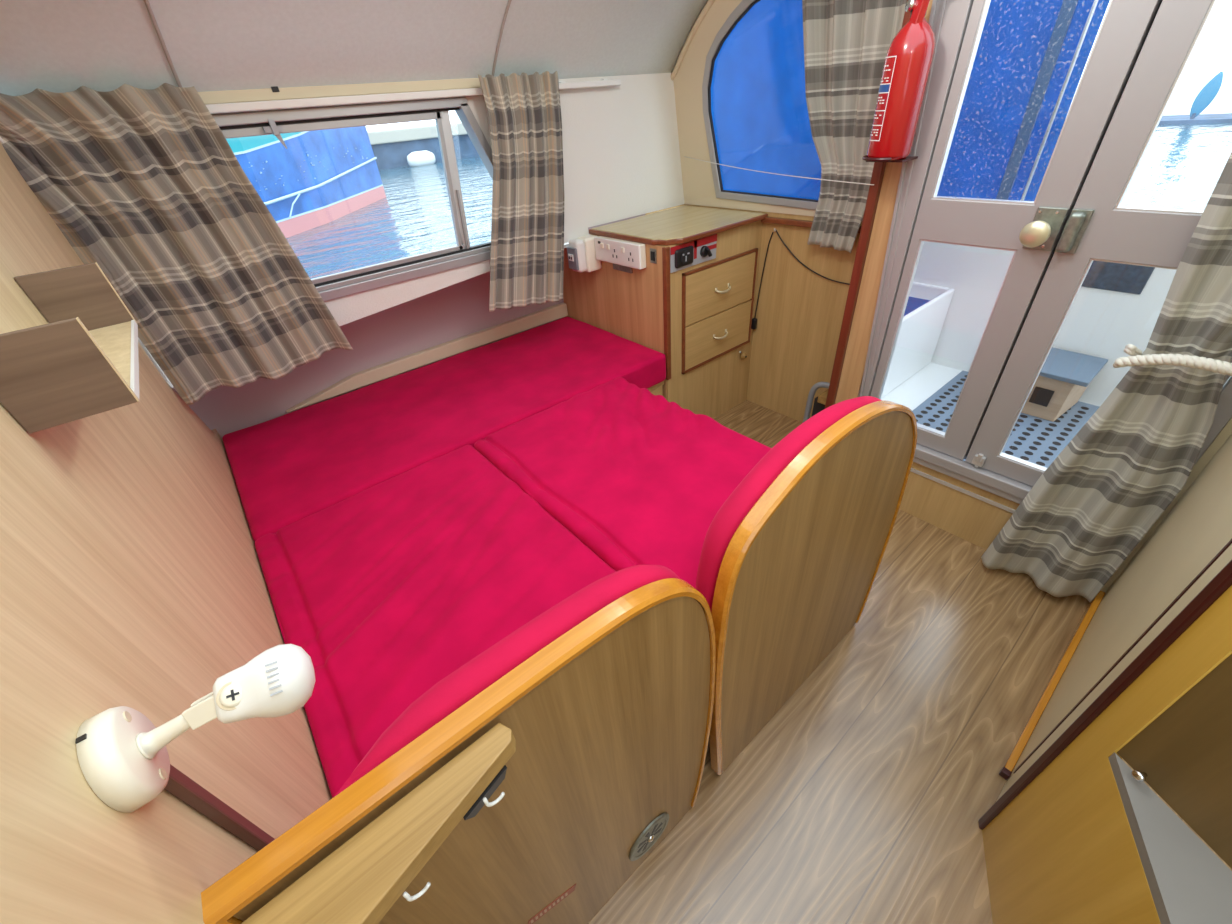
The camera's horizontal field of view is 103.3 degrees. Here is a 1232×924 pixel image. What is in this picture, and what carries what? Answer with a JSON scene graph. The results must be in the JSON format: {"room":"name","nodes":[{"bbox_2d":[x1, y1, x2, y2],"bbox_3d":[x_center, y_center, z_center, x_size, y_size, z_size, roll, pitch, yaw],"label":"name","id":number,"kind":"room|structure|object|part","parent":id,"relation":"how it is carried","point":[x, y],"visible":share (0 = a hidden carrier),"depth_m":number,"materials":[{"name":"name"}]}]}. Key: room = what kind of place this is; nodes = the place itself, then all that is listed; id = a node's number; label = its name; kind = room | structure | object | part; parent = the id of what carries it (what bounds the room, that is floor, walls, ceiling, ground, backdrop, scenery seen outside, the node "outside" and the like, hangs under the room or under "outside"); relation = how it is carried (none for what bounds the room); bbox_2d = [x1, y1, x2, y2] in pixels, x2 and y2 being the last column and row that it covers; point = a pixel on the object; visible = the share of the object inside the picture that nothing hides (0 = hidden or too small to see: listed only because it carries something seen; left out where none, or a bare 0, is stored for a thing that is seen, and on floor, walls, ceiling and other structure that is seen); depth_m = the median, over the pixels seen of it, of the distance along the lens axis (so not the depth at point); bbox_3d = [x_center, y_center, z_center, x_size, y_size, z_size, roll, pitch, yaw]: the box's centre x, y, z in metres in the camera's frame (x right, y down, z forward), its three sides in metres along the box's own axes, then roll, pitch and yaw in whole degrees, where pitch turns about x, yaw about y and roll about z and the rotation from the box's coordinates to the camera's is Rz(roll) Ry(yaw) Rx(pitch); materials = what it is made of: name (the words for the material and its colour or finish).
{"room":"ship interior","nodes":[
{"label":"ship interior","id":0,"kind":"room"},
{"bbox_2d":[0,142,331,923],"bbox_3d":[-0.672,0.054,0.659,0.022,1.940,2.670,-29,42,-29],"label":"wall","id":1,"kind":"structure","parent":0,"point":[132,576],"depth_m":0.49,"materials":[{"name":"brown wood"}]},
{"bbox_2d":[0,262,139,433],"bbox_3d":[-0.694,-0.165,0.619,0.091,0.096,0.384,-29,42,-29],"label":"wall shelf","id":2,"kind":"object","parent":1,"relation":"attached to","point":[83,363],"visible":1,"depth_m":0.51,"materials":[{"name":"brown wood"}]},
{"bbox_3d":[-0.693,-0.129,0.644,0.087,0.007,0.367,-29,42,-29],"label":"board","id":3,"kind":"part","parent":2,"relation":"part of","materials":[{"name":"brown wood"}]},
{"bbox_2d":[0,137,167,381],"bbox_3d":[-1.300,-0.495,1.167,0.028,0.680,0.014,-29,42,-29],"label":"trim","id":4,"kind":"structure","parent":1,"relation":"attached to","point":[139,341],"depth_m":1.33,"materials":[{"name":"white plastic"}]},
{"bbox_2d":[75,644,314,812],"bbox_3d":[-0.320,0.198,0.393,0.142,0.078,0.077,-26,41,-25],"label":"wall lamp","id":5,"kind":"object","parent":1,"relation":"attached to","point":[123,757],"visible":1,"depth_m":0.37,"materials":[{"name":"beige plastic"}]},
{"bbox_3d":[-0.343,0.207,0.379,0.045,0.029,0.022,-24,40,-23],"label":"arm","id":6,"kind":"part","parent":5,"relation":"part of","materials":[{"name":"beige plastic"}]},
{"bbox_2d":[164,764,274,850],"bbox_3d":[-0.352,0.508,0.587,0.010,0.645,0.016,-29,42,-29],"label":"batten","id":7,"kind":"object","parent":1,"relation":"attached to","point":[179,785],"visible":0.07,"depth_m":0.44,"materials":[{"name":"brown wood"}]},
{"bbox_2d":[0,0,707,95],"bbox_3d":[-0.309,-1.193,1.130,2.340,0.487,0.991,-29,42,-29],"label":"ceiling","id":8,"kind":"structure","parent":0,"point":[56,46],"depth_m":1.28,"materials":[{"name":"white paint"}]},
{"bbox_2d":[144,0,181,86],"bbox_3d":[-0.822,-0.902,0.822,0.008,0.465,0.939,-29,42,-29],"label":"seam","id":9,"kind":"structure","parent":8,"relation":"attached to","point":[147,3],"depth_m":1.10,"materials":[{"name":"grey"}]},
{"bbox_2d":[492,0,511,75],"bbox_3d":[-0.157,-1.274,1.243,0.008,0.465,0.939,-29,42,-29],"label":"seam","id":10,"kind":"structure","parent":8,"relation":"attached to","point":[509,1],"depth_m":1.51,"materials":[{"name":"grey"}]},
{"bbox_2d":[172,214,644,437],"bbox_3d":[-0.689,-0.609,2.297,2.290,0.680,0.020,-29,42,-29],"label":"wall","id":11,"kind":"structure","parent":0,"point":[460,309],"depth_m":2.03,"materials":[{"name":"grey paint"}]},
{"bbox_2d":[286,303,567,412],"bbox_3d":[-0.780,-0.513,2.224,1.354,0.065,0.033,-29,42,-29],"label":"batten","id":12,"kind":"object","parent":11,"relation":"attached to","point":[447,349],"visible":1,"depth_m":2.19,"materials":[{"name":"beige wood"}]},
{"bbox_2d":[145,73,683,387],"bbox_3d":[-0.546,-0.954,1.767,2.290,0.703,0.022,-29,42,-29],"label":"wall","id":13,"kind":"structure","parent":0,"point":[621,151],"depth_m":2.03,"materials":[{"name":"white paint"}]},
{"bbox_2d":[271,86,279,91],"bbox_3d":[-0.921,-1.007,1.317,0.017,0.012,0.004,-29,42,-29],"label":"clip","id":14,"kind":"object","parent":13,"relation":"attached to","point":[275,88],"visible":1,"depth_m":1.31,"materials":[{"name":"black plastic"}]},
{"bbox_2d":[198,78,480,104],"bbox_3d":[-0.928,-0.994,1.332,1.280,0.043,0.020,-29,42,-29],"label":"trim","id":15,"kind":"structure","parent":13,"relation":"attached to","point":[248,95],"depth_m":1.39,"materials":[{"name":"beige"}]},
{"bbox_2d":[138,79,620,346],"bbox_3d":[-0.705,-0.905,1.633,1.875,0.531,0.090,-29,42,-29],"label":"window","id":16,"kind":"structure","parent":13,"relation":"in","point":[277,122],"depth_m":1.59,"materials":[{"name":"grey metal"}]},
{"bbox_2d":[0,83,352,404],"bbox_3d":[-1.148,-0.532,1.286,0.602,0.735,0.078,-29,42,-29],"label":"curtain","id":17,"kind":"object","parent":16,"relation":"hanging from","point":[145,186],"visible":0.98,"depth_m":1.26,"materials":[{"name":"brown fabric"}]},
{"bbox_3d":[-0.973,-0.763,1.479,1.065,0.421,0.018,-29,42,-29],"label":"sliding sash","id":18,"kind":"part","parent":16,"relation":"part of","materials":[{"name":"grey"}]},
{"bbox_3d":[-0.708,-1.098,1.467,1.875,0.024,0.040,-29,42,-29],"label":"curtain rail","id":19,"kind":"part","parent":16,"relation":"part of","materials":[{"name":"white plastic"}]},
{"bbox_3d":[-0.565,-0.890,1.794,0.020,0.195,0.012,-29,42,-29],"label":"sash pull","id":20,"kind":"part","parent":16,"relation":"part of","materials":[{"name":"grey metal"}]},
{"bbox_2d":[478,71,564,311],"bbox_3d":[-0.344,-0.959,1.818,0.473,0.771,0.046,-29,42,-29],"label":"curtain","id":21,"kind":"object","parent":16,"relation":"hanging from","point":[524,110],"visible":1,"depth_m":1.80,"materials":[{"name":"brown fabric"}]},
{"bbox_2d":[645,204,861,422],"bbox_3d":[0.627,-0.756,2.455,0.020,0.930,1.400,-29,42,-29],"label":"wall","id":22,"kind":"structure","parent":0,"point":[800,312],"depth_m":2.21,"materials":[{"name":"brown wood"}]},
{"bbox_2d":[751,228,849,329],"bbox_3d":[0.841,-0.730,2.094,0.023,0.465,0.576,-29,42,-29],"label":"cable","id":23,"kind":"object","parent":22,"relation":"attached to","point":[754,320],"visible":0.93,"depth_m":2.15,"materials":[{"name":"black plastic"}]},
{"bbox_2d":[761,216,860,232],"bbox_3d":[0.828,-0.936,1.931,0.029,0.021,0.592,-29,42,-29],"label":"ledge","id":24,"kind":"object","parent":22,"relation":"attached to","point":[774,220],"visible":0.21,"depth_m":2.02,"materials":[{"name":"brown wood"}]},
{"bbox_2d":[673,0,862,220],"bbox_3d":[0.577,-1.442,1.759,0.182,1.000,1.130,-29,42,-29],"label":"wall","id":25,"kind":"structure","parent":0,"point":[697,177],"depth_m":2.12,"materials":[{"name":"beige"}]},
{"bbox_2d":[671,0,714,80],"bbox_3d":[0.411,-1.652,1.736,0.034,0.423,0.706,-25,40,-25],"label":"beading","id":26,"kind":"structure","parent":25,"relation":"attached to","point":[709,3],"depth_m":1.92,"materials":[{"name":"beige"}]},
{"bbox_2d":[702,0,863,215],"bbox_3d":[0.620,-1.336,1.809,0.138,0.728,0.782,-29,42,-29],"label":"window","id":27,"kind":"structure","parent":25,"relation":"in","point":[739,12],"depth_m":2.02,"materials":[{"name":"grey"}]},
{"bbox_2d":[802,0,906,252],"bbox_3d":[0.737,-1.182,1.576,0.207,0.967,0.352,-29,42,-29],"label":"curtain","id":28,"kind":"object","parent":25,"relation":"hanging from","point":[847,43],"visible":0.91,"depth_m":1.60,"materials":[{"name":"grey fabric"}]},
{"bbox_2d":[588,400,1231,923],"bbox_3d":[0.317,0.738,1.286,2.900,0.050,3.850,-29,42,-29],"label":"floor","id":29,"kind":"structure","parent":0,"point":[864,796],"depth_m":1.19,"materials":[{"name":"brown wood"}]},
{"bbox_2d":[201,565,715,923],"bbox_3d":[-0.072,0.554,0.793,0.603,0.876,0.098,-29,42,-29],"label":"seat","id":30,"kind":"object","parent":29,"relation":"on","point":[605,696],"visible":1,"depth_m":0.61,"materials":[{"name":"brown wood"}]},
{"bbox_2d":[241,723,515,923],"bbox_3d":[-0.179,0.349,0.422,0.246,0.045,0.086,-29,42,-29],"label":"shelf board","id":31,"kind":"object","parent":30,"relation":"attached to","point":[359,882],"visible":1,"depth_m":0.42,"materials":[{"name":"brown wood"}]},
{"bbox_3d":[-0.126,0.321,0.472,0.008,0.017,0.055,20,43,31],"label":"catch plate","id":32,"kind":"part","parent":31,"relation":"part of","materials":[{"name":"black plastic"}]},
{"bbox_2d":[334,565,679,796],"bbox_3d":[-0.060,0.417,0.746,0.510,0.596,0.061,-29,42,-29],"label":"cushion","id":33,"kind":"object","parent":30,"relation":"on","point":[459,691],"depth_m":0.53,"materials":[{"name":"fabric"}]},
{"bbox_2d":[629,813,668,860],"bbox_3d":[0.070,0.781,1.016,0.112,0.112,0.006,-29,42,-29],"label":"air vent","id":34,"kind":"object","parent":30,"relation":"attached to","point":[651,832],"depth_m":1.00,"materials":[{"name":"silver metal"}]},
{"bbox_2d":[648,381,663,395],"bbox_3d":[-0.275,0.173,1.792,1.578,0.352,1.730,-29,42,-29],"label":"base","id":35,"kind":"object","parent":29,"relation":"on","point":[656,389],"visible":0.04,"depth_m":2.17,"materials":[{"name":"brown wood"}]},
{"bbox_2d":[255,445,615,797],"bbox_3d":[-0.412,0.323,1.181,0.646,0.148,0.990,-29,42,-29],"label":"cushion","id":36,"kind":"object","parent":35,"relation":"on","point":[390,588],"visible":0.65,"depth_m":1.14,"materials":[{"name":"fabric"}]},
{"bbox_2d":[222,317,665,540],"bbox_3d":[-0.612,-0.230,1.970,1.576,0.139,0.735,-29,42,-29],"label":"cushion","id":37,"kind":"object","parent":35,"relation":"on","point":[289,468],"visible":0.75,"depth_m":1.80,"materials":[{"name":"fabric"}]},
{"bbox_2d":[474,377,771,587],"bbox_3d":[0.084,0.045,1.494,0.648,0.150,0.990,-29,42,-29],"label":"cushion","id":38,"kind":"object","parent":35,"relation":"on","point":[638,477],"visible":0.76,"depth_m":1.43,"materials":[{"name":"fabric"}]},
{"bbox_2d":[563,205,767,418],"bbox_3d":[0.214,-0.731,2.477,0.608,0.926,0.795,-29,42,-29],"label":"base cabinet","id":39,"kind":"object","parent":29,"relation":"on","point":[692,303],"visible":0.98,"depth_m":2.15,"materials":[{"name":"brown wood"}]},
{"bbox_2d":[567,234,601,271],"bbox_3d":[-0.139,-0.902,2.125,0.141,0.140,0.074,-29,42,-29],"label":"box","id":40,"kind":"object","parent":39,"relation":"attached to","point":[581,253],"visible":0.96,"depth_m":2.09,"materials":[{"name":"beige plastic"}]},
{"bbox_3d":[-0.024,-0.607,2.356,0.006,0.905,0.749,-29,42,-29],"label":"panel","id":41,"kind":"part","parent":39,"relation":"part of","materials":[{"name":"brown wood"}]},
{"bbox_2d":[594,236,645,272],"bbox_3d":[0.030,-0.854,2.002,0.042,0.122,0.321,-29,42,-29],"label":"power socket","id":42,"kind":"object","parent":39,"relation":"attached to","point":[624,255],"visible":1,"depth_m":1.98,"materials":[{"name":"beige plastic"}]},
{"bbox_2d":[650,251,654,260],"bbox_3d":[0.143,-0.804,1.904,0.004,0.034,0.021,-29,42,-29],"label":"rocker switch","id":43,"kind":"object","parent":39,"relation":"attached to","point":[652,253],"depth_m":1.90,"materials":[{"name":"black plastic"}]},
{"bbox_2d":[650,248,656,263],"bbox_3d":[0.146,-0.806,1.906,0.006,0.054,0.035,-29,42,-29],"label":"switch","id":44,"kind":"object","parent":39,"relation":"attached to","point":[653,251],"depth_m":1.90,"materials":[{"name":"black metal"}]},
{"bbox_3d":[0.211,-0.593,2.012,0.024,0.553,0.023,-29,42,-29],"label":"corner post","id":45,"kind":"part","parent":39,"relation":"part of","materials":[{"name":"brown wood"}]},
{"bbox_2d":[591,205,765,239],"bbox_3d":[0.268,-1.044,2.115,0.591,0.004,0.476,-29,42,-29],"label":"countertop","id":46,"kind":"structure","parent":39,"relation":"on","point":[684,221],"depth_m":2.09,"materials":[{"name":"brown wood"}]},
{"bbox_2d":[670,234,716,272],"bbox_3d":[0.320,-0.829,1.936,0.266,0.095,0.037,-29,42,-29],"label":"control panel","id":47,"kind":"object","parent":39,"relation":"attached to","point":[698,252],"depth_m":1.94,"materials":[{"name":"black"}]},
{"bbox_3d":[0.474,-0.592,2.261,0.450,0.199,0.012,-29,42,-29],"label":"drawer","id":48,"kind":"part","parent":39,"relation":"part of","materials":[{"name":"brown wood"}]},
{"bbox_3d":[0.489,-0.585,2.250,0.095,0.028,0.029,-29,42,-29],"label":"handle","id":49,"kind":"part","parent":39,"relation":"part of","materials":[{"name":"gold metal"}]},
{"bbox_3d":[0.458,-0.762,2.136,0.450,0.208,0.012,-29,42,-29],"label":"drawer","id":50,"kind":"part","parent":39,"relation":"part of","materials":[{"name":"brown wood"}]},
{"bbox_3d":[0.473,-0.754,2.127,0.095,0.028,0.029,-29,42,-29],"label":"handle","id":51,"kind":"part","parent":39,"relation":"part of","materials":[{"name":"gold metal"}]},
{"bbox_2d":[695,396,916,774],"bbox_3d":[0.426,0.264,1.107,0.701,0.898,0.092,-29,42,-29],"label":"seat","id":52,"kind":"object","parent":29,"relation":"on","point":[790,561],"visible":0.84,"depth_m":0.92,"materials":[{"name":"brown wood"}]},
{"bbox_2d":[695,396,881,610],"bbox_3d":[0.405,0.140,1.030,0.697,0.600,0.061,-29,42,-29],"label":"cushion","id":53,"kind":"object","parent":52,"relation":"on","point":[725,529],"depth_m":0.77,"materials":[{"name":"fabric"}]},
{"bbox_2d":[803,382,829,421],"bbox_3d":[0.908,-0.197,2.148,0.085,0.350,0.156,-29,42,-29],"label":"step ladder","id":54,"kind":"object","parent":29,"relation":"on","point":[820,401],"visible":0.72,"depth_m":2.11,"materials":[{"name":"grey metal"}]},
{"bbox_3d":[0.922,-0.153,2.160,0.030,0.262,0.118,-29,42,-29],"label":"plate","id":55,"kind":"part","parent":54,"relation":"part of","materials":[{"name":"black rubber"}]},
{"bbox_2d":[825,0,917,408],"bbox_3d":[0.780,-0.690,1.496,0.150,1.930,0.116,-29,42,-29],"label":"post","id":56,"kind":"object","parent":29,"relation":"on","point":[879,167],"depth_m":1.60,"materials":[{"name":"brown wood"}]},
{"bbox_2d":[684,156,873,184],"bbox_3d":[0.547,-1.127,1.867,0.003,0.039,1.091,-19,38,-17],"label":"string","id":57,"kind":"object","parent":56,"relation":"attached to","point":[684,156],"visible":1,"depth_m":1.75,"materials":[{"name":"white fabric"}]},
{"bbox_3d":[0.751,-0.932,1.314,0.136,0.206,0.116,-29,42,-29],"label":"extinguisher bracket","id":58,"kind":"part","parent":56,"relation":"part of","materials":[{"name":"metal"}]},
{"bbox_2d":[867,0,934,159],"bbox_3d":[0.754,-1.000,1.241,0.110,0.389,0.139,-29,42,-29],"label":"fire extinguisher","id":59,"kind":"object","parent":56,"relation":"attached to","point":[909,56],"visible":0.98,"depth_m":1.24,"materials":[{"name":"red paint"}]},
{"bbox_3d":[0.753,-1.087,1.150,0.041,0.143,0.095,-29,42,-29],"label":"handle","id":60,"kind":"part","parent":59,"relation":"part of","materials":[{"name":"red metal"}]},
{"bbox_2d":[999,767,1011,779],"bbox_3d":[0.919,0.736,1.151,0.016,0.020,0.017,-29,42,-29],"label":"door stop","id":61,"kind":"object","parent":29,"relation":"on","point":[1004,772],"visible":1,"depth_m":1.15,"materials":[{"name":"red rubber"}]},
{"bbox_2d":[978,560,1231,923],"bbox_3d":[0.545,0.316,0.151,0.561,1.930,0.871,-9,36,-5],"label":"locker","id":62,"kind":"object","parent":29,"relation":"on","point":[1080,837],"visible":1,"depth_m":0.68,"materials":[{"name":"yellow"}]},
{"bbox_2d":[1108,752,1231,923],"bbox_3d":[0.582,0.712,0.380,0.503,0.018,0.801,-11,36,-7],"label":"shelf","id":63,"kind":"object","parent":62,"relation":"attached to","point":[1183,881],"depth_m":0.63,"materials":[{"name":"grey laminate"}]},
{"bbox_2d":[881,362,960,410],"bbox_3d":[1.683,-0.026,1.796,0.867,0.030,1.390,-29,42,-29],"label":"floor","id":64,"kind":"structure","parent":0,"point":[919,387],"depth_m":2.25,"materials":[{"name":"white"}]},
{"bbox_2d":[881,282,953,397],"bbox_3d":[1.000,-0.613,2.350,0.839,0.365,0.732,-29,42,-29],"label":"locker","id":65,"kind":"object","parent":64,"relation":"on","point":[927,307],"visible":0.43,"depth_m":2.19,"materials":[{"name":"white plastic"}]},
{"bbox_2d":[913,371,1098,467],"bbox_3d":[1.709,-0.013,1.741,0.832,0.011,1.175,-29,42,-29],"label":"deck grating","id":66,"kind":"object","parent":64,"relation":"on","point":[1036,440],"visible":0.16,"depth_m":1.92,"materials":[{"name":"blue"}]},
{"bbox_2d":[1021,347,1107,421],"bbox_3d":[1.770,-0.309,1.964,0.270,0.192,0.200,-29,42,-29],"label":"box","id":67,"kind":"object","parent":66,"relation":"on","point":[1064,376],"visible":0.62,"depth_m":1.90,"materials":[{"name":"brown wood"}]},
{"bbox_2d":[1029,386,1054,406],"bbox_3d":[1.672,-0.257,1.916,0.007,0.067,0.060,-29,42,-29],"label":"vent grille","id":68,"kind":"object","parent":67,"relation":"attached to","point":[1039,396],"depth_m":1.91,"materials":[{"name":"black plastic"}]},
{"bbox_2d":[899,418,1231,591],"bbox_3d":[1.518,-0.291,0.855,0.030,1.930,2.002,-29,42,-29],"label":"wall","id":69,"kind":"structure","parent":0,"point":[978,522],"depth_m":1.70,"materials":[{"name":"brown wood"}]},
{"bbox_2d":[835,0,932,403],"bbox_3d":[0.846,-0.718,1.526,0.024,1.930,0.080,-29,42,-29],"label":"door frame","id":70,"kind":"structure","parent":69,"relation":"attached to","point":[849,387],"depth_m":1.63,"materials":[{"name":"brown wood"}]},
{"bbox_2d":[910,468,1014,512],"bbox_3d":[1.194,0.100,1.674,0.006,0.014,0.845,-29,42,-29],"label":"trim","id":71,"kind":"structure","parent":69,"relation":"attached to","point":[918,472],"depth_m":1.67,"materials":[{"name":"silver metal"}]},
{"bbox_2d":[913,443,1032,503],"bbox_3d":[1.198,0.032,1.640,0.076,0.062,0.842,-29,42,-29],"label":"door sill","id":72,"kind":"structure","parent":69,"relation":"on","point":[1008,488],"depth_m":1.61,"materials":[{"name":"grey metal"}]},
{"bbox_2d":[870,0,1160,459],"bbox_3d":[0.979,-0.694,1.280,0.098,1.556,0.345,-29,42,-29],"label":"door","id":73,"kind":"structure","parent":69,"relation":"in","point":[1033,230],"depth_m":1.29,"materials":[{"name":"white paint"}]},
{"bbox_3d":[1.058,-0.575,1.223,0.061,0.062,0.062,-29,42,-29],"label":"knob","id":74,"kind":"part","parent":73,"relation":"part of","materials":[{"name":"gold metal"}]},
{"bbox_3d":[1.086,-0.590,1.235,0.006,0.098,0.062,-29,42,-29],"label":"lock plate","id":75,"kind":"part","parent":73,"relation":"part of","materials":[{"name":"gold metal"}]},
{"bbox_2d":[966,0,1161,456],"bbox_3d":[1.133,-0.645,1.193,0.009,1.556,0.033,-29,42,-29],"label":"seal","id":76,"kind":"object","parent":73,"relation":"attached to","point":[1161,0],"depth_m":1.18,"materials":[{"name":"black rubber"}]},
{"bbox_2d":[859,0,1231,464],"bbox_3d":[1.113,-0.655,1.175,0.059,1.660,0.915,-29,42,-29],"label":"door frame","id":77,"kind":"structure","parent":69,"relation":"attached to","point":[948,20],"depth_m":1.35,"materials":[{"name":"white paint"}]},
{"bbox_2d":[965,0,1231,485],"bbox_3d":[1.238,-0.543,1.042,0.062,1.558,0.406,-29,42,-29],"label":"door","id":78,"kind":"structure","parent":69,"relation":"in","point":[1097,228],"depth_m":1.13,"materials":[{"name":"white paint"}]},
{"bbox_2d":[981,152,1231,601],"bbox_3d":[1.254,-0.349,1.017,0.059,1.828,0.286,-32,44,-31],"label":"curtain","id":79,"kind":"object","parent":69,"relation":"hanging from","point":[1106,489],"visible":0.94,"depth_m":1.22,"materials":[{"name":"grey fabric"}]},
{"bbox_2d":[1113,344,1231,375],"bbox_3d":[1.245,-0.203,1.049,0.073,0.073,0.246,-21,39,-20],"label":"tieback","id":80,"kind":"object","parent":79,"relation":"attached to","point":[1135,358],"visible":1,"depth_m":1.06,"materials":[{"name":"white fabric"}]},
{"bbox_2d":[913,241,1230,406],"bbox_3d":[1.480,-0.800,2.345,0.045,0.660,3.000,-29,42,-29],"label":"wall","id":81,"kind":"structure","parent":0,"point":[1100,323],"depth_m":2.02,"materials":[{"name":"white"}]},
{"bbox_2d":[711,0,1109,200],"bbox_3d":[0.647,-1.789,1.986,0.937,1.462,1.980,-29,42,-29],"label":"canopy","id":82,"kind":"object","parent":81,"relation":"on","point":[1031,57],"visible":0.46,"depth_m":2.01,"materials":[{"name":"blue fabric"}]},
{"bbox_2d":[1082,260,1154,294],"bbox_3d":[1.851,-0.689,1.805,0.008,0.104,0.178,-29,42,-29],"label":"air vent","id":83,"kind":"object","parent":81,"relation":"in","point":[1126,278],"visible":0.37,"depth_m":1.80,"materials":[{"name":"grey metal"}]},
{"bbox_2d":[1008,434,1231,779],"bbox_3d":[1.138,-0.181,0.753,0.743,1.930,0.020,-29,42,-29],"label":"wall","id":84,"kind":"structure","parent":0,"point":[1198,526],"depth_m":1.02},
{"bbox_2d":[1004,590,1104,771],"bbox_3d":[1.195,0.564,1.312,0.705,0.065,0.016,-29,42,-29],"label":"baseboard","id":85,"kind":"structure","parent":84,"relation":"attached to","point":[1088,614],"depth_m":1.29,"materials":[{"name":"brown wood"}]},
{"bbox_2d":[997,544,1231,799],"bbox_3d":[0.804,0.005,0.542,0.115,1.930,0.021,-29,42,-29],"label":"trim","id":86,"kind":"structure","parent":84,"relation":"attached to","point":[1225,558],"depth_m":0.80,"materials":[{"name":"beige wood"}]},
{"bbox_2d":[1014,539,1231,772],"bbox_3d":[0.848,-0.042,0.558,0.010,1.880,0.020,-29,42,-29],"label":"trim","id":87,"kind":"structure","parent":84,"relation":"attached to","point":[1229,543],"depth_m":0.82,"materials":[{"name":"red wood"}]},
{"label":"outside","id":88,"kind":"structure","parent":0,"visible":0},
{"bbox_2d":[286,64,1231,278],"bbox_3d":[1.979,-11.247,17.956,150.000,0.450,150.000,-29,42,-29],"label":"water","id":89,"kind":"structure","parent":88,"point":[1181,166],"depth_m":8.79,"materials":[{"name":"blue liquid"}]},
{"bbox_2d":[226,126,385,237],"bbox_3d":[-10.569,-4.777,7.811,13.491,3.000,8.400,-29,42,-29],"label":"moored boat","id":90,"kind":"object","parent":89,"relation":"on","point":[322,177],"visible":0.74,"depth_m":9.21,"materials":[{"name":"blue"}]},
{"bbox_2d":[407,150,435,166],"bbox_3d":[-8.368,-13.014,20.955,0.593,0.593,1.200,27,47,37],"label":"buoy","id":91,"kind":"object","parent":89,"relation":"on","point":[418,158],"visible":0.94,"depth_m":20.73,"materials":[{"name":"white plastic"}]},
{"bbox_2d":[367,122,478,169],"bbox_3d":[10.329,-26.306,35.922,67.000,1.350,5.000,-29,42,-29],"label":"quay","id":92,"kind":"object","parent":89,"relation":"on","point":[391,147],"visible":0.02,"depth_m":21.20,"materials":[{"name":"grey concrete"}]},
{"bbox_2d":[1158,113,1231,124],"bbox_3d":[16.229,-7.867,11.042,1.800,0.080,16.000,-29,42,-29],"label":"bank","id":93,"kind":"object","parent":89,"relation":"on","point":[1222,117],"depth_m":12.17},
{"bbox_2d":[1190,71,1222,118],"bbox_3d":[14.360,-8.831,11.904,0.081,1.100,0.348,-29,42,-29],"label":"marker","id":94,"kind":"object","parent":93,"relation":"on","point":[1210,90],"visible":0.95,"depth_m":11.83,"materials":[{"name":"blue"}]}
]}

